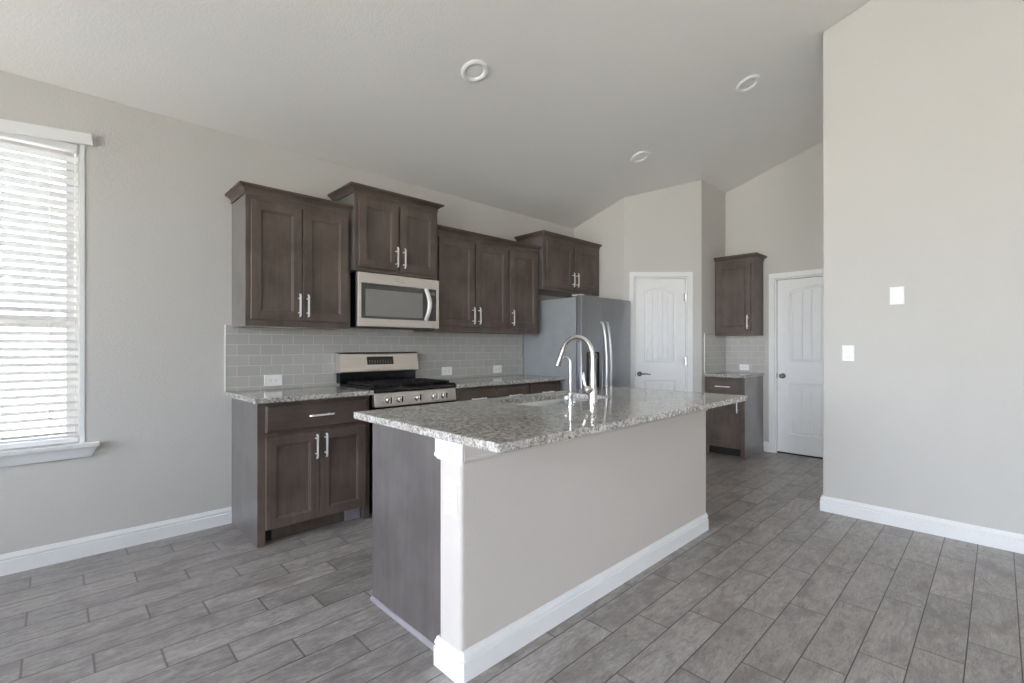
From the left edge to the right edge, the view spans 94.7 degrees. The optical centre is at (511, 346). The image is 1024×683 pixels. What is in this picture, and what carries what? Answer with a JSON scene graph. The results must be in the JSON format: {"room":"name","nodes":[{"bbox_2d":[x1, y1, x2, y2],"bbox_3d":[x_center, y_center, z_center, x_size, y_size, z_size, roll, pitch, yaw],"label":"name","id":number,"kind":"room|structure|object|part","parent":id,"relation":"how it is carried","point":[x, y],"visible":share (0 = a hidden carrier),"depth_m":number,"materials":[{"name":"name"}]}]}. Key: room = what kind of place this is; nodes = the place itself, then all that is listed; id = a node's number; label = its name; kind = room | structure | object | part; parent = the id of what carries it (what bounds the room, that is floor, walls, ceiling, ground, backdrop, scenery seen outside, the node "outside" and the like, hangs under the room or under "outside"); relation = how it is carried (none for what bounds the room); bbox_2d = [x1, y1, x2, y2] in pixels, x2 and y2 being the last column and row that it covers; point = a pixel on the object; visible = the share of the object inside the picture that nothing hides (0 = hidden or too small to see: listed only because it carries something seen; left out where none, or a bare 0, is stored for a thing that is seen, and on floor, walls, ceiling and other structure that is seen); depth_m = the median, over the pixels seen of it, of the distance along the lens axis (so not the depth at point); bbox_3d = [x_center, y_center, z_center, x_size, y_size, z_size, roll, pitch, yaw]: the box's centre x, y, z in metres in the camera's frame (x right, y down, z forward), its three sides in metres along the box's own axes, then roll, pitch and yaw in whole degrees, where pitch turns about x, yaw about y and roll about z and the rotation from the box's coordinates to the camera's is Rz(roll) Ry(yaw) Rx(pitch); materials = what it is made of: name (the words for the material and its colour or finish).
{"room":"kitchen","nodes":[
{"label":"kitchen","id":0,"kind":"room"},
{"bbox_2d":[0,70,573,554],"bbox_3d":[-1.430,-0.127,3.933,8.920,2.723,0.150,0,0,-44],"label":"wall","id":1,"kind":"structure","parent":0,"point":[158,212],"depth_m":2.99,"materials":[{"name":"beige paint"}]},
{"bbox_2d":[0,138,99,466],"bbox_3d":[-2.898,-0.268,2.472,1.102,1.834,0.203,0,0,-44],"label":"window","id":2,"kind":"structure","parent":1,"relation":"in","point":[37,454],"depth_m":2.75,"materials":[{"name":"beige plastic"}]},
{"bbox_3d":[-2.955,-0.644,2.531,0.895,1.040,0.026,0,0,-44],"label":"sash","id":3,"kind":"part","parent":2,"relation":"part of","materials":[{"name":"beige plastic"}]},
{"bbox_3d":[-2.936,0.196,2.511,0.895,0.729,0.026,0,0,-44],"label":"sash","id":4,"kind":"part","parent":2,"relation":"part of","materials":[{"name":"beige plastic"}]},
{"bbox_2d":[0,119,92,449],"bbox_3d":[-2.872,-0.345,2.453,1.033,1.812,0.099,0,0,-44],"label":"window blind","id":5,"kind":"object","parent":2,"relation":"attached to","point":[27,133],"visible":1,"depth_m":2.66,"materials":[{"name":"white paint"}]},
{"bbox_3d":[-2.892,-1.161,2.464,0.915,0.042,0.050,0,0,-44],"label":"head rail","id":6,"kind":"part","parent":5,"relation":"part of","materials":[{"name":"white paint"}]},
{"bbox_3d":[-2.892,0.547,2.464,0.919,0.028,0.046,0,0,-44],"label":"rail","id":7,"kind":"part","parent":5,"relation":"part of","materials":[{"name":"white paint"}]},
{"bbox_3d":[-2.876,0.607,2.449,1.102,0.084,0.139,0,0,-44],"label":"sill","id":8,"kind":"part","parent":2,"relation":"part of","materials":[{"name":"white paint"}]},
{"bbox_3d":[-2.946,-0.301,2.522,0.935,1.766,0.063,0,0,-44],"label":"frame","id":9,"kind":"part","parent":2,"relation":"part of","materials":[{"name":"beige plastic"}]},
{"bbox_3d":[-2.893,-0.310,2.467,0.973,1.750,0.088,0,0,-44],"label":"trim","id":10,"kind":"part","parent":2,"relation":"part of","materials":[{"name":"white paint"}]},
{"bbox_2d":[0,507,231,575],"bbox_3d":[-3.215,1.179,2.089,3.488,0.113,0.014,0,0,-44],"label":"baseboard","id":11,"kind":"structure","parent":1,"relation":"attached to","point":[37,557],"depth_m":2.84,"materials":[{"name":"white paint"}]},
{"bbox_2d":[225,181,352,329],"bbox_3d":[-1.589,-0.598,3.401,0.757,0.925,0.391,0,0,-44],"label":"upper cabinet","id":12,"kind":"object","parent":1,"relation":"attached to","point":[291,250],"visible":1,"depth_m":3.26,"materials":[{"name":"brown wood"}]},
{"bbox_3d":[-1.590,-0.573,3.196,0.323,0.785,0.019,0,0,-44],"label":"cabinet door","id":13,"kind":"part","parent":12,"relation":"part of","materials":[{"name":"brown wood"}]},
{"bbox_3d":[-1.595,-1.030,3.408,0.757,0.060,0.372,0,0,-44],"label":"crown moulding","id":14,"kind":"part","parent":12,"relation":"part of","materials":[{"name":"brown wood"}]},
{"bbox_3d":[-1.471,-0.285,3.271,0.011,0.160,0.040,0,0,-44],"label":"pull handle","id":15,"kind":"part","parent":12,"relation":"part of","materials":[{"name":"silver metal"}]},
{"bbox_3d":[-1.431,-0.285,3.310,0.011,0.160,0.040,0,0,-44],"label":"pull handle","id":16,"kind":"part","parent":12,"relation":"part of","materials":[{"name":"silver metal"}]},
{"bbox_3d":[-1.351,-0.573,3.428,0.327,0.785,0.019,0,0,-44],"label":"cabinet door","id":17,"kind":"part","parent":12,"relation":"part of","materials":[{"name":"brown wood"}]},
{"bbox_2d":[225,325,521,391],"bbox_3d":[-0.941,0.081,4.294,2.930,0.464,0.010,0,0,-44],"label":"tile backsplash","id":18,"kind":"structure","parent":1,"relation":"attached to","point":[303,357],"depth_m":3.81,"materials":[{"name":"grey tile"}]},
{"bbox_3d":[-1.991,0.081,3.277,0.006,0.464,0.010,0,0,-44],"label":"edge trim","id":19,"kind":"part","parent":18,"relation":"part of","materials":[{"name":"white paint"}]},
{"bbox_2d":[264,374,281,385],"bbox_3d":[-1.764,0.250,3.488,0.125,0.082,0.008,0,0,-44],"label":"wall outlet","id":20,"kind":"object","parent":18,"relation":"attached to","point":[269,380],"visible":1,"depth_m":3.48,"materials":[{"name":"white plastic"}]},
{"bbox_2d":[442,367,451,375],"bbox_3d":[-0.631,0.239,4.585,0.122,0.082,0.008,0,0,-44],"label":"wall outlet","id":21,"kind":"object","parent":18,"relation":"attached to","point":[445,370],"visible":1,"depth_m":4.58,"materials":[{"name":"white plastic"}]},
{"bbox_2d":[493,365,501,372],"bbox_3d":[-0.153,0.242,5.048,0.122,0.082,0.008,0,0,-44],"label":"wall outlet","id":22,"kind":"object","parent":18,"relation":"attached to","point":[496,368],"visible":1,"depth_m":5.04,"materials":[{"name":"white plastic"}]},
{"bbox_2d":[327,181,443,279],"bbox_3d":[-1.024,-0.895,3.912,0.838,0.644,0.443,0,0,-44],"label":"upper cabinet","id":23,"kind":"object","parent":1,"relation":"attached to","point":[392,233],"visible":0.91,"depth_m":3.73,"materials":[{"name":"brown wood"}]},
{"bbox_3d":[-1.032,-0.862,3.664,0.332,0.521,0.019,0,0,-44],"label":"cabinet door","id":24,"kind":"part","parent":23,"relation":"part of","materials":[{"name":"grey wood"}]},
{"bbox_3d":[-1.030,-1.187,3.918,0.838,0.060,0.424,0,0,-44],"label":"crown moulding","id":25,"kind":"part","parent":23,"relation":"part of","materials":[{"name":"brown wood"}]},
{"bbox_2d":[350,271,438,329],"bbox_3d":[-1.001,-0.357,3.912,0.738,0.417,0.458,0,0,-44],"label":"microwave","id":26,"kind":"object","parent":23,"relation":"attached to","point":[377,301],"visible":1,"depth_m":3.75,"materials":[{"name":"silver metal"}]},
{"bbox_3d":[-0.946,-0.350,3.777,0.572,0.267,0.034,0,0,-44],"label":"door glass","id":27,"kind":"part","parent":26,"relation":"part of","materials":[{"name":"black glass"}]},
{"bbox_3d":[-0.701,-0.351,3.940,0.038,0.274,0.081,0,0,-44],"label":"door handle","id":28,"kind":"part","parent":26,"relation":"part of","materials":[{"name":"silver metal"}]},
{"bbox_3d":[-0.700,-0.350,4.015,0.113,0.267,0.034,0,0,-44],"label":"control panel","id":29,"kind":"part","parent":26,"relation":"part of","materials":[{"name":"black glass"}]},
{"bbox_3d":[-0.912,-0.865,3.796,0.751,0.583,0.001,0,0,-44],"label":"frame","id":30,"kind":"part","parent":23,"relation":"part of","materials":[{"name":"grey wood"}]},
{"bbox_3d":[-0.910,-0.706,3.742,0.011,0.160,0.040,0,0,-44],"label":"pull handle","id":31,"kind":"part","parent":23,"relation":"part of","materials":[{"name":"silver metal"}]},
{"bbox_3d":[-0.777,-0.862,3.912,0.343,0.521,0.019,0,0,-44],"label":"cabinet door","id":32,"kind":"part","parent":23,"relation":"part of","materials":[{"name":"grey wood"}]},
{"bbox_2d":[414,224,510,333],"bbox_3d":[-0.454,-0.595,4.501,0.879,0.920,0.391,0,0,-44],"label":"upper cabinet","id":33,"kind":"object","parent":1,"relation":"attached to","point":[472,267],"visible":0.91,"depth_m":4.37,"materials":[{"name":"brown wood"}]},
{"bbox_3d":[-0.497,-0.570,4.255,0.398,0.780,0.019,0,0,-44],"label":"cabinet door","id":34,"kind":"part","parent":33,"relation":"part of","materials":[{"name":"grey wood"}]},
{"bbox_3d":[-0.360,-0.565,4.404,0.878,0.859,0.001,0,0,-44],"label":"frame","id":35,"kind":"part","parent":33,"relation":"part of","materials":[{"name":"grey wood"}]},
{"bbox_3d":[-0.460,-1.025,4.507,0.879,0.060,0.372,0,0,-44],"label":"crown moulding","id":36,"kind":"part","parent":33,"relation":"part of","materials":[{"name":"brown wood"}]},
{"bbox_3d":[-0.351,-0.285,4.355,0.011,0.160,0.040,0,0,-44],"label":"pull handle","id":37,"kind":"part","parent":33,"relation":"part of","materials":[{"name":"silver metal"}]},
{"bbox_3d":[-0.301,-0.285,4.404,0.011,0.160,0.040,0,0,-44],"label":"pull handle","id":38,"kind":"part","parent":33,"relation":"part of","materials":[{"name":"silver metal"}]},
{"bbox_3d":[-0.194,-0.570,4.549,0.404,0.780,0.019,0,0,-44],"label":"cabinet door","id":39,"kind":"part","parent":33,"relation":"part of","materials":[{"name":"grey wood"}]},
{"bbox_2d":[490,240,540,333],"bbox_3d":[0.025,-0.595,4.965,0.452,0.920,0.391,0,0,-44],"label":"upper cabinet","id":40,"kind":"object","parent":1,"relation":"attached to","point":[522,257],"visible":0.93,"depth_m":4.85,"materials":[{"name":"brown wood"}]},
{"bbox_3d":[0.119,-0.565,4.867,0.451,0.859,0.001,0,0,-44],"label":"frame","id":41,"kind":"part","parent":40,"relation":"part of","materials":[{"name":"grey wood"}]},
{"bbox_3d":[0.122,-0.570,4.854,0.406,0.780,0.019,0,0,-44],"label":"cabinet door","id":42,"kind":"part","parent":40,"relation":"part of","materials":[{"name":"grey wood"}]},
{"bbox_3d":[0.019,-1.025,4.971,0.452,0.060,0.372,0,0,-44],"label":"crown moulding","id":43,"kind":"part","parent":40,"relation":"part of","materials":[{"name":"brown wood"}]},
{"bbox_2d":[514,230,601,297],"bbox_3d":[0.557,-0.911,5.434,1.044,0.612,0.456,0,0,-44],"label":"upper cabinet","id":44,"kind":"object","parent":1,"relation":"attached to","point":[568,266],"visible":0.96,"depth_m":5.23,"materials":[{"name":"brown wood"}]},
{"bbox_3d":[0.551,-1.187,5.441,1.044,0.060,0.437,0,0,-44],"label":"crown moulding","id":45,"kind":"part","parent":44,"relation":"part of","materials":[{"name":"brown wood"}]},
{"bbox_3d":[0.528,-0.881,5.157,0.445,0.482,0.019,0,0,-44],"label":"cabinet door","id":46,"kind":"part","parent":44,"relation":"part of","materials":[{"name":"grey wood"}]},
{"bbox_3d":[0.689,-0.881,5.329,1.000,0.551,0.001,0,0,-44],"label":"frame","id":47,"kind":"part","parent":44,"relation":"part of","materials":[{"name":"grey wood"}]},
{"bbox_3d":[0.864,-0.881,5.483,0.440,0.482,0.019,0,0,-44],"label":"cabinet door","id":48,"kind":"part","parent":44,"relation":"part of","materials":[{"name":"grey wood"}]},
{"bbox_2d":[0,0,870,228],"bbox_3d":[1.665,-2.290,0.739,9.020,1.725,9.145,0,0,-44],"label":"ceiling","id":49,"kind":"structure","parent":0,"point":[571,90],"depth_m":3.31,"materials":[{"name":"white paint"}]},
{"bbox_2d":[461,59,488,81],"bbox_3d":[-0.252,-1.877,3.218,0.188,0.067,0.189,0,0,3],"label":"recessed light","id":50,"kind":"object","parent":49,"relation":"in","point":[475,70],"visible":1,"depth_m":3.21,"materials":[{"name":"white paint"}]},
{"bbox_2d":[630,151,649,162],"bbox_3d":[1.272,-1.879,4.685,0.188,0.067,0.189,0,0,3],"label":"recessed light","id":51,"kind":"object","parent":49,"relation":"in","point":[641,156],"visible":1,"depth_m":4.67,"materials":[{"name":"white paint"}]},
{"bbox_2d":[736,74,760,92],"bbox_3d":[1.976,-2.197,3.949,0.188,0.067,0.189,0,0,3],"label":"recessed light","id":52,"kind":"object","parent":49,"relation":"in","point":[748,83],"visible":1,"depth_m":3.94,"materials":[{"name":"white paint"}]},
{"bbox_2d":[0,451,1023,682],"bbox_3d":[1.665,1.285,0.739,9.020,0.100,9.145,0,0,-44],"label":"floor","id":53,"kind":"structure","parent":0,"point":[778,587],"depth_m":2.18,"materials":[{"name":"grey tile"}]},
{"bbox_2d":[232,395,368,547],"bbox_3d":[-1.476,0.791,3.331,0.738,0.888,0.645,0,0,-44],"label":"base cabinet","id":54,"kind":"object","parent":53,"relation":"on","point":[298,466],"visible":0.92,"depth_m":3.09,"materials":[{"name":"brown wood"}]},
{"bbox_3d":[-1.401,0.848,3.023,0.327,0.575,0.019,0,0,-44],"label":"cabinet door","id":55,"kind":"part","parent":54,"relation":"part of","materials":[{"name":"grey wood"}]},
{"bbox_2d":[226,385,373,403],"bbox_3d":[-1.484,0.329,3.317,0.780,0.032,0.642,0,0,-44],"label":"countertop","id":56,"kind":"structure","parent":54,"relation":"on","point":[262,396],"depth_m":3.17,"materials":[{"name":"stone"}]},
{"bbox_3d":[-1.277,0.453,3.143,0.671,0.165,0.019,0,0,-44],"label":"drawer","id":57,"kind":"part","parent":54,"relation":"part of","materials":[{"name":"brown wood"}]},
{"bbox_3d":[-1.282,0.655,3.098,0.011,0.160,0.040,0,0,-44],"label":"pull handle","id":58,"kind":"part","parent":54,"relation":"part of","materials":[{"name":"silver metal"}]},
{"bbox_3d":[-1.257,0.450,3.122,0.165,0.011,0.040,0,0,-44],"label":"pull handle","id":59,"kind":"part","parent":54,"relation":"part of","materials":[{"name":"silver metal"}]},
{"bbox_3d":[-1.237,0.655,3.141,0.011,0.160,0.040,0,0,-44],"label":"pull handle","id":60,"kind":"part","parent":54,"relation":"part of","materials":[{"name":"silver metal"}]},
{"bbox_3d":[-1.163,0.848,3.254,0.324,0.575,0.019,0,0,-44],"label":"cabinet door","id":61,"kind":"part","parent":54,"relation":"part of","materials":[{"name":"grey wood"}]},
{"bbox_2d":[344,507,359,520],"bbox_3d":[-1.139,1.188,3.364,0.111,0.087,0.018,0,0,-44],"label":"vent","id":62,"kind":"object","parent":54,"relation":"attached to","point":[351,514],"depth_m":3.36,"materials":[{"name":"white metal"}]},
{"bbox_2d":[335,352,455,513],"bbox_3d":[-0.926,0.632,3.833,0.756,1.166,0.668,0,0,-44],"label":"gas range","id":63,"kind":"object","parent":53,"relation":"on","point":[391,375],"visible":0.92,"depth_m":3.79,"materials":[{"name":"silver metal"}]},
{"bbox_3d":[-1.000,0.820,3.410,0.010,0.770,0.040,0,0,-44],"label":"trim","id":64,"kind":"part","parent":63,"relation":"part of","materials":[{"name":"black metal"}]},
{"bbox_3d":[-0.898,0.393,3.449,0.048,0.048,0.053,0,0,-44],"label":"knob","id":65,"kind":"part","parent":63,"relation":"part of","materials":[{"name":"metal"}]},
{"bbox_2d":[340,382,455,393],"bbox_3d":[-0.927,0.319,3.853,0.730,0.040,0.586,0,0,-44],"label":"cooktop","id":66,"kind":"object","parent":63,"relation":"in","point":[378,387],"depth_m":3.66,"materials":[{"name":"black metal"}]},
{"bbox_3d":[-0.829,0.393,3.515,0.048,0.048,0.053,0,0,-44],"label":"knob","id":67,"kind":"part","parent":63,"relation":"part of","materials":[{"name":"metal"}]},
{"bbox_3d":[-0.738,0.393,3.658,0.730,0.105,0.048,0,0,-44],"label":"control panel","id":68,"kind":"part","parent":63,"relation":"part of","materials":[{"name":"silver metal"}]},
{"bbox_3d":[-0.717,0.393,3.623,0.048,0.048,0.053,0,0,-44],"label":"knob","id":69,"kind":"part","parent":63,"relation":"part of","materials":[{"name":"metal"}]},
{"bbox_3d":[-0.608,0.393,3.729,0.048,0.048,0.053,0,0,-44],"label":"knob","id":70,"kind":"part","parent":63,"relation":"part of","materials":[{"name":"metal"}]},
{"bbox_3d":[-0.540,0.393,3.795,0.048,0.048,0.053,0,0,-44],"label":"knob","id":71,"kind":"part","parent":63,"relation":"part of","materials":[{"name":"metal"}]},
{"bbox_2d":[455,383,528,401],"bbox_3d":[-0.340,0.791,4.432,0.895,0.888,0.645,0,0,-44],"label":"base cabinet","id":72,"kind":"object","parent":53,"relation":"on","point":[471,393],"visible":0.12,"depth_m":4.19,"materials":[{"name":"brown wood"}]},
{"bbox_3d":[-0.305,0.453,4.085,0.433,0.165,0.019,0,0,-44],"label":"drawer","id":73,"kind":"part","parent":72,"relation":"part of","materials":[{"name":"brown wood"}]},
{"bbox_3d":[-0.157,0.791,4.244,0.894,0.887,0.001,0,0,-44],"label":"frame","id":74,"kind":"part","parent":72,"relation":"part of","materials":[{"name":"grey wood"}]},
{"bbox_2d":[438,374,564,387],"bbox_3d":[-0.168,0.329,4.595,1.372,0.032,0.638,0,0,-44],"label":"countertop","id":75,"kind":"structure","parent":72,"relation":"on","point":[468,382],"depth_m":4.47,"materials":[{"name":"stone"}]},
{"bbox_3d":[0.013,0.453,4.393,0.422,0.165,0.019,0,0,-44],"label":"drawer","id":76,"kind":"part","parent":72,"relation":"part of","materials":[{"name":"brown wood"}]},
{"bbox_2d":[370,409,707,682],"bbox_3d":[0.307,0.790,2.728,2.125,0.889,0.768,0,0,-44],"label":"kitchen island","id":77,"kind":"object","parent":53,"relation":"on","point":[538,535],"visible":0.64,"depth_m":2.08,"materials":[{"name":"beige paint"}]},
{"bbox_3d":[-0.477,1.226,2.085,0.012,0.019,0.601,0,0,-44],"label":"shoe moulding","id":78,"kind":"part","parent":77,"relation":"part of","materials":[{"name":"white wood"}]},
{"bbox_3d":[-0.466,0.781,2.095,0.018,0.871,0.602,0,0,-44],"label":"panel","id":79,"kind":"part","parent":77,"relation":"part of","materials":[{"name":"brown wood"}]},
{"bbox_3d":[-0.228,0.391,1.792,0.054,0.088,0.159,0,0,-44],"label":"apron trim","id":80,"kind":"part","parent":77,"relation":"part of","materials":[{"name":"white paint"}]},
{"bbox_2d":[445,481,456,516],"bbox_3d":[-0.231,0.573,1.770,0.008,0.118,0.074,0,0,-44],"label":"island outlet","id":81,"kind":"object","parent":77,"relation":"attached to","point":[450,489],"visible":1,"depth_m":1.76,"materials":[{"name":"white plastic"}]},
{"bbox_2d":[354,386,746,453],"bbox_3d":[0.370,0.329,2.630,2.141,0.032,1.037,0,0,-44],"label":"island countertop","id":82,"kind":"structure","parent":77,"relation":"on","point":[500,425],"depth_m":2.17,"materials":[{"name":"stone"}]},
{"bbox_2d":[517,398,587,405],"bbox_3d":[0.264,0.448,2.817,0.740,0.206,0.420,0,0,-44],"label":"sink","id":83,"kind":"object","parent":82,"relation":"in","point":[559,401],"visible":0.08,"depth_m":3.07,"materials":[{"name":"metal"}]},
{"bbox_2d":[561,356,573,405],"bbox_3d":[0.297,0.181,2.485,0.059,0.263,0.087,0,0,-8],"label":"water tap","id":84,"kind":"object","parent":82,"relation":"on","point":[569,397],"visible":1,"depth_m":2.47,"materials":[{"name":"metal"}]},
{"bbox_3d":[0.288,0.146,2.498,0.011,0.193,0.068,0,0,-44],"label":"slim spout","id":85,"kind":"part","parent":84,"relation":"part of","materials":[{"name":"metal"}]},
{"bbox_2d":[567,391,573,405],"bbox_3d":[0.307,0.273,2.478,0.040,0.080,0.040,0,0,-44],"label":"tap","id":86,"kind":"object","parent":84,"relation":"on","point":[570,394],"depth_m":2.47,"materials":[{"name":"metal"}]},
{"bbox_2d":[555,335,597,402],"bbox_3d":[0.356,0.122,2.724,0.098,0.380,0.303,0,0,-44],"label":"kitchen faucet","id":87,"kind":"object","parent":82,"relation":"on","point":[591,390],"visible":1,"depth_m":2.64,"materials":[{"name":"silver metal"}]},
{"bbox_3d":[0.379,0.027,2.727,0.024,0.190,0.239,0,0,-44],"label":"gooseneck spout","id":88,"kind":"part","parent":87,"relation":"part of","materials":[{"name":"silver metal"}]},
{"bbox_3d":[0.404,0.191,2.622,0.038,0.096,0.021,0,0,16],"label":"lever","id":89,"kind":"part","parent":87,"relation":"part of","materials":[{"name":"silver metal"}]},
{"bbox_2d":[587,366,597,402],"bbox_3d":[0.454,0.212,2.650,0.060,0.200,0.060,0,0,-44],"label":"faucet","id":90,"kind":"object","parent":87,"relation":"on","point":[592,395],"depth_m":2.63,"materials":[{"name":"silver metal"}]},
{"bbox_3d":[0.516,1.179,2.511,2.125,0.113,0.165,0,0,-44],"label":"baseboard","id":91,"kind":"part","parent":77,"relation":"part of","materials":[{"name":"white paint"}]},
{"bbox_2d":[529,381,559,393],"bbox_3d":[0.149,0.791,4.905,0.460,0.888,0.645,0,0,-44],"label":"base cabinet","id":92,"kind":"object","parent":53,"relation":"on","point":[549,386],"visible":0.09,"depth_m":4.68,"materials":[{"name":"brown wood"}]},
{"bbox_2d":[524,294,629,390],"bbox_3d":[0.770,0.352,5.291,0.905,1.766,0.910,0,0,-44],"label":"refrigerator","id":93,"kind":"object","parent":53,"relation":"on","point":[605,322],"visible":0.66,"depth_m":4.97,"materials":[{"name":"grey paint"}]},
{"bbox_2d":[705,376,762,458],"bbox_3d":[2.588,0.791,5.513,0.645,0.888,0.440,0,0,-44],"label":"base cabinet","id":94,"kind":"object","parent":53,"relation":"on","point":[736,429],"visible":0.85,"depth_m":5.33,"materials":[{"name":"brown wood"}]},
{"bbox_3d":[2.388,0.453,5.326,0.019,0.165,0.370,0,0,-44],"label":"drawer","id":95,"kind":"part","parent":94,"relation":"part of","materials":[{"name":"brown wood"}]},
{"bbox_3d":[2.388,0.848,5.326,0.019,0.575,0.370,0,0,-44],"label":"cabinet door","id":96,"kind":"part","parent":94,"relation":"part of","materials":[{"name":"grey wood"}]},
{"bbox_3d":[2.400,0.791,5.330,0.001,0.887,0.439,0,0,-44],"label":"frame","id":97,"kind":"part","parent":94,"relation":"part of","materials":[{"name":"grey wood"}]},
{"bbox_2d":[705,372,763,377],"bbox_3d":[2.603,0.329,5.513,0.611,0.032,0.445,0,0,-44],"label":"countertop","id":98,"kind":"structure","parent":94,"relation":"on","point":[717,374],"depth_m":5.37,"materials":[{"name":"stone"}]},
{"bbox_2d":[574,198,623,299],"bbox_3d":[1.067,-0.241,5.734,0.088,2.953,0.737,0,0,-44],"label":"wall","id":99,"kind":"structure","parent":0,"point":[606,228],"depth_m":5.58,"materials":[{"name":"beige paint"}]},
{"bbox_2d":[624,180,701,391],"bbox_3d":[1.736,-0.339,5.477,0.888,3.149,0.090,0,0,1],"label":"wall","id":100,"kind":"structure","parent":0,"point":[663,227],"depth_m":5.43,"materials":[{"name":"beige paint"}]},
{"bbox_2d":[629,272,692,391],"bbox_3d":[1.712,0.190,5.440,0.726,2.091,0.102,0,0,1],"label":"door","id":101,"kind":"structure","parent":100,"relation":"in","point":[661,303],"depth_m":5.45,"materials":[{"name":"white paint"}]},
{"bbox_3d":[1.517,0.317,5.423,0.143,0.056,0.061,0,0,1],"label":"lever handle","id":102,"kind":"part","parent":101,"relation":"part of","materials":[{"name":"silver metal"}]},
{"bbox_2d":[702,181,724,392],"bbox_3d":[2.392,-0.339,5.694,0.679,3.149,0.090,0,0,-44],"label":"wall","id":103,"kind":"structure","parent":0,"point":[713,199],"depth_m":5.59,"materials":[{"name":"beige paint"}]},
{"bbox_2d":[704,333,725,372],"bbox_3d":[2.451,0.081,5.681,0.614,0.464,0.010,0,0,-44],"label":"tile backsplash","id":104,"kind":"structure","parent":103,"relation":"attached to","point":[714,346],"depth_m":5.65,"materials":[{"name":"grey tile"}]},
{"bbox_3d":[2.233,0.081,5.469,0.006,0.464,0.010,0,0,-44],"label":"edge trim","id":105,"kind":"part","parent":104,"relation":"part of","materials":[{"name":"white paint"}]},
{"bbox_2d":[725,142,822,444],"bbox_3d":[4.814,-0.898,3.790,0.150,4.266,8.745,0,0,-44],"label":"wall","id":106,"kind":"structure","parent":0,"point":[777,214],"depth_m":5.47,"materials":[{"name":"beige paint"}]},
{"bbox_2d":[714,252,766,335],"bbox_3d":[2.702,-0.596,5.593,0.373,0.929,0.483,0,0,-44],"label":"upper cabinet","id":107,"kind":"object","parent":106,"relation":"attached to","point":[738,278],"visible":1,"depth_m":5.49,"materials":[{"name":"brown wood"}]},
{"bbox_3d":[2.584,-0.571,5.518,0.019,0.789,0.390,0,0,-44],"label":"cabinet door","id":108,"kind":"part","parent":107,"relation":"part of","materials":[{"name":"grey wood"}]},
{"bbox_3d":[2.597,-0.566,5.521,0.001,0.868,0.439,0,0,-44],"label":"frame","id":109,"kind":"part","parent":107,"relation":"part of","materials":[{"name":"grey wood"}]},
{"bbox_3d":[2.708,-1.030,5.599,0.354,0.060,0.483,0,0,-44],"label":"crown moulding","id":110,"kind":"part","parent":107,"relation":"part of","materials":[{"name":"brown wood"}]},
{"bbox_2d":[726,335,763,372],"bbox_3d":[2.824,0.091,5.731,0.008,0.443,0.442,0,0,-44],"label":"tile backsplash","id":111,"kind":"structure","parent":106,"relation":"attached to","point":[749,350],"depth_m":5.72,"materials":[{"name":"grey tile"}]},
{"bbox_2d":[739,364,748,370],"bbox_3d":[2.819,0.253,5.724,0.008,0.075,0.115,0,0,-44],"label":"wall outlet","id":112,"kind":"object","parent":111,"relation":"attached to","point":[741,366],"visible":1,"depth_m":5.72,"materials":[{"name":"white plastic"}]},
{"bbox_2d":[763,441,768,451],"bbox_3d":[2.992,1.179,5.553,0.014,0.113,0.054,0,0,-44],"label":"baseboard","id":113,"kind":"structure","parent":106,"relation":"attached to","point":[766,444],"depth_m":5.55,"materials":[{"name":"white paint"}]},
{"bbox_2d":[769,269,822,458],"bbox_3d":[3.371,0.194,5.222,0.108,2.083,0.942,0,0,-44],"label":"door","id":114,"kind":"structure","parent":106,"relation":"in","point":[795,303],"depth_m":5.38,"materials":[{"name":"white paint"}]},
{"bbox_2d":[823,0,1023,533],"bbox_3d":[4.444,-0.898,1.468,0.120,4.266,5.925,0,0,-44],"label":"wall","id":115,"kind":"structure","parent":0,"point":[923,100],"depth_m":3.13,"materials":[{"name":"beige paint"}]},
{"bbox_2d":[842,345,853,360],"bbox_3d":[2.446,0.050,3.434,0.012,0.117,0.074,0,0,-44],"label":"light switch","id":116,"kind":"object","parent":115,"relation":"attached to","point":[847,350],"visible":1,"depth_m":3.43,"materials":[{"name":"white plastic"}]},
{"bbox_2d":[890,286,904,304],"bbox_3d":[2.641,-0.349,3.237,0.006,0.122,0.080,0,0,-44],"label":"blank wall plate","id":117,"kind":"object","parent":115,"relation":"attached to","point":[897,294],"visible":1,"depth_m":3.23,"materials":[{"name":"white plastic"}]},
{"bbox_2d":[820,495,1023,553],"bbox_3d":[4.433,1.179,1.468,0.134,0.113,5.940,0,0,-44],"label":"baseboard","id":118,"kind":"structure","parent":115,"relation":"attached to","point":[985,536],"depth_m":3.12,"materials":[{"name":"white paint"}]}
]}

